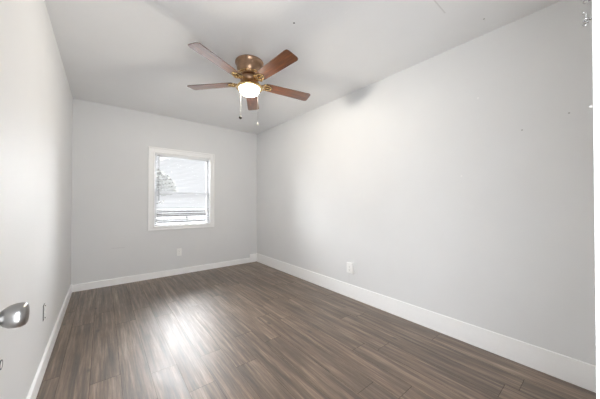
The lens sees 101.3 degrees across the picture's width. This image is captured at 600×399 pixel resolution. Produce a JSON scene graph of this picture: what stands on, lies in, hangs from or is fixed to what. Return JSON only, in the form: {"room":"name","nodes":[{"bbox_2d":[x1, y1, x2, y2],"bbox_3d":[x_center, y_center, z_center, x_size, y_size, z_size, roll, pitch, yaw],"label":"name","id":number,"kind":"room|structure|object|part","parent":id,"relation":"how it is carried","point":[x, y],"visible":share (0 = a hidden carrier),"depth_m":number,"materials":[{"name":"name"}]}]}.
{"room":"empty bedroom","nodes":[
{"label":"empty bedroom","id":0,"kind":"room"},
{"bbox_2d":[0,0,72,398],"bbox_3d":[-1.163,-0.080,0.867,0.120,2.440,5.847,1,-1,-39],"label":"wall","id":1,"kind":"structure","parent":0,"point":[36,99],"depth_m":1.35,"materials":[{"name":"paint"}]},
{"bbox_2d":[43,303,45,320],"bbox_3d":[-1.728,0.761,1.666,0.010,0.104,0.060,1,-1,-39],"label":"outlet","id":2,"kind":"object","parent":1,"relation":"attached to","point":[44,305],"visible":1,"depth_m":1.66,"materials":[{"name":"white plastic"}]},
{"bbox_2d":[26,284,71,398],"bbox_3d":[-1.556,1.096,1.451,0.015,0.098,4.187,1,-1,-39],"label":"baseboard","id":3,"kind":"structure","parent":1,"relation":"attached to","point":[33,391],"depth_m":1.72,"materials":[{"name":"white wood"}]},
{"bbox_2d":[71,98,256,284],"bbox_3d":[-1.887,-0.048,3.956,2.612,2.440,0.120,1,-1,-39],"label":"wall","id":4,"kind":"structure","parent":0,"point":[111,238],"depth_m":3.53,"materials":[{"name":"paint"}]},
{"bbox_2d":[72,258,249,291],"bbox_3d":[-1.905,1.127,3.844,2.462,0.088,0.015,1,-1,-39],"label":"baseboard","id":5,"kind":"structure","parent":4,"relation":"attached to","point":[116,281],"depth_m":3.61,"materials":[{"name":"white wood"}]},
{"bbox_2d":[177,248,181,255],"bbox_3d":[-1.895,0.826,3.858,0.070,0.114,0.011,1,-1,-39],"label":"power outlet","id":6,"kind":"object","parent":4,"relation":"attached to","point":[179,251],"visible":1,"depth_m":3.86,"materials":[{"name":"white plastic"}]},
{"bbox_2d":[148,146,214,230],"bbox_3d":[-1.877,-0.155,3.943,0.970,1.238,0.136,1,-1,-39],"label":"window","id":7,"kind":"structure","parent":4,"relation":"in","point":[151,150],"depth_m":3.83,"materials":[{"name":"white plastic"}]},
{"bbox_3d":[-1.905,-0.385,3.990,0.810,0.605,0.028,1,-1,-39],"label":"sash","id":8,"kind":"part","parent":7,"relation":"part of","materials":[{"name":"glass"}]},
{"bbox_3d":[-1.887,0.139,3.962,0.810,0.525,0.028,1,-1,-39],"label":"sash","id":9,"kind":"part","parent":7,"relation":"part of","materials":[{"name":"white plastic"}]},
{"bbox_2d":[155,153,209,225],"bbox_3d":[-1.848,-0.146,3.917,0.798,1.086,0.040,1,-1,-39],"label":"window blinds","id":10,"kind":"object","parent":7,"relation":"attached to","point":[157,154],"visible":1,"depth_m":3.89,"materials":[{"name":"white plastic"}]},
{"bbox_3d":[-1.853,0.391,3.916,0.798,0.014,0.024,1,-1,-39],"label":"rail","id":11,"kind":"part","parent":10,"relation":"part of","materials":[{"name":"white plastic"}]},
{"bbox_2d":[250,254,256,261],"bbox_3d":[-0.888,1.106,4.657,0.142,0.150,0.018,1,-1,-39],"label":"baseboard","id":12,"kind":"structure","parent":4,"relation":"attached to","point":[253,257],"depth_m":4.65,"materials":[{"name":"white wood"}]},
{"bbox_2d":[45,0,560,133],"bbox_3d":[-0.095,-1.339,1.735,2.852,0.100,5.847,1,-1,-39],"label":"ceiling","id":13,"kind":"structure","parent":0,"point":[136,55],"depth_m":2.04,"materials":[{"name":"paint"}]},
{"bbox_2d":[187,42,309,125],"bbox_3d":[-0.444,-0.988,2.284,1.200,0.593,1.172,1,-1,-39],"label":"ceiling fan","id":14,"kind":"object","parent":13,"relation":"hanging from","point":[251,69],"visible":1,"depth_m":2.21,"materials":[{"name":"brown wood"}]},
{"bbox_3d":[-0.851,-1.095,2.379,0.470,0.006,0.130,1,7,11],"label":"blade","id":15,"kind":"part","parent":14,"relation":"part of","materials":[{"name":"brown wood"}]},
{"bbox_3d":[-0.660,-1.107,1.969,0.130,0.006,0.470,11,3,29],"label":"blade","id":16,"kind":"part","parent":14,"relation":"part of","materials":[{"name":"brown wood"}]},
{"bbox_3d":[-0.547,-1.102,2.180,0.099,0.055,0.144,0,-1,3],"label":"blade arm","id":17,"kind":"part","parent":14,"relation":"part of","materials":[{"name":"gold metal"}]},
{"bbox_3d":[-0.474,-1.006,2.304,0.183,0.062,0.183,1,-1,-39],"label":"lamp shade","id":18,"kind":"part","parent":14,"relation":"part of","materials":[{"name":"white glass"}]},
{"bbox_3d":[-0.520,-1.073,2.687,0.130,0.006,0.470,-8,-1,-7],"label":"blade","id":19,"kind":"part","parent":14,"relation":"part of","materials":[{"name":"brown wood"}]},
{"bbox_3d":[-0.374,-1.100,2.202,0.101,0.054,0.158,17,-12,-42],"label":"blade arm","id":20,"kind":"part","parent":14,"relation":"part of","materials":[{"name":"gold metal"}]},
{"bbox_3d":[-0.344,-1.092,2.368,0.158,0.054,0.101,3,-12,-25],"label":"blade arm","id":21,"kind":"part","parent":14,"relation":"part of","materials":[{"name":"gold metal"}]},
{"bbox_3d":[-0.211,-1.092,2.024,0.130,0.006,0.470,17,-12,-42],"label":"blade","id":22,"kind":"part","parent":14,"relation":"part of","materials":[{"name":"brown wood"}]},
{"bbox_3d":[-0.125,-1.071,2.467,0.470,0.006,0.130,3,-12,-25],"label":"blade","id":23,"kind":"part","parent":14,"relation":"part of","materials":[{"name":"brown wood"}]},
{"bbox_2d":[36,261,595,398],"bbox_3d":[-0.099,1.200,1.708,2.852,0.100,5.847,1,-1,-39],"label":"floor","id":24,"kind":"structure","parent":0,"point":[252,330],"depth_m":1.89,"materials":[{"name":"laminate"}]},
{"bbox_2d":[257,0,595,365],"bbox_3d":[0.969,-0.059,2.575,0.120,2.440,5.847,1,-1,-39],"label":"wall","id":25,"kind":"structure","parent":0,"point":[457,183],"depth_m":2.00,"materials":[{"name":"paint"}]},
{"bbox_2d":[347,262,353,273],"bbox_3d":[0.594,0.810,2.913,0.029,0.120,0.092,1,-1,-39],"label":"power outlet","id":26,"kind":"object","parent":25,"relation":"attached to","point":[350,266],"visible":1,"depth_m":2.89,"materials":[{"name":"white plastic"}]},
{"bbox_2d":[256,253,595,392],"bbox_3d":[0.480,1.088,3.069,0.008,0.157,4.207,1,-1,-39],"label":"baseboard","id":27,"kind":"structure","parent":25,"relation":"attached to","point":[582,374],"depth_m":1.96,"materials":[{"name":"white wood"}]},
{"bbox_3d":[0.815,-0.080,0.583,2.612,2.440,0.110,1,-1,-39],"label":"wall","id":28,"kind":"structure","parent":0,"visible":0},
{"bbox_2d":[0,302,29,328],"bbox_3d":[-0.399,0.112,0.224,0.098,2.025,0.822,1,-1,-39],"label":"door knob","id":29,"kind":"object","parent":28,"relation":"in","point":[16,315],"depth_m":0.50,"materials":[{"name":"silver metal"}]},
{"bbox_2d":[581,0,591,26],"bbox_3d":[0.461,-0.302,0.396,0.005,0.042,0.012,1,-1,-39],"label":"hook","id":30,"kind":"object","parent":28,"relation":"attached to","point":[583,2],"visible":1,"depth_m":0.40,"materials":[{"name":"metal"}]},
{"bbox_2d":[592,0,599,398],"bbox_3d":[0.177,0.076,0.078,0.905,2.115,0.122,1,-1,-39],"label":"trim","id":31,"kind":"structure","parent":28,"relation":"attached to","point":[595,3],"depth_m":0.37,"materials":[{"name":"white wood"}]},
{"label":"outside","id":32,"kind":"structure","parent":0,"visible":0},
{"bbox_2d":[156,209,205,224],"bbox_3d":[-18.167,1.866,26.654,55.000,0.150,55.653,1,-1,-39],"label":"ground","id":33,"kind":"structure","parent":32,"point":[174,209],"depth_m":24.24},
{"bbox_2d":[156,169,176,203],"bbox_3d":[-4.655,0.341,7.292,1.866,2.561,1.695,1,-1,-39],"label":"tree","id":34,"kind":"object","parent":33,"relation":"on","point":[160,176],"visible":0.11,"depth_m":7.30,"materials":[{"name":"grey plant"}]},
{"bbox_2d":[156,209,205,222],"bbox_3d":[-4.733,1.058,11.490,11.000,1.180,0.126,0,-1,-26],"label":"fence","id":35,"kind":"object","parent":33,"relation":"on","point":[203,209],"visible":0.12,"depth_m":11.09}
]}

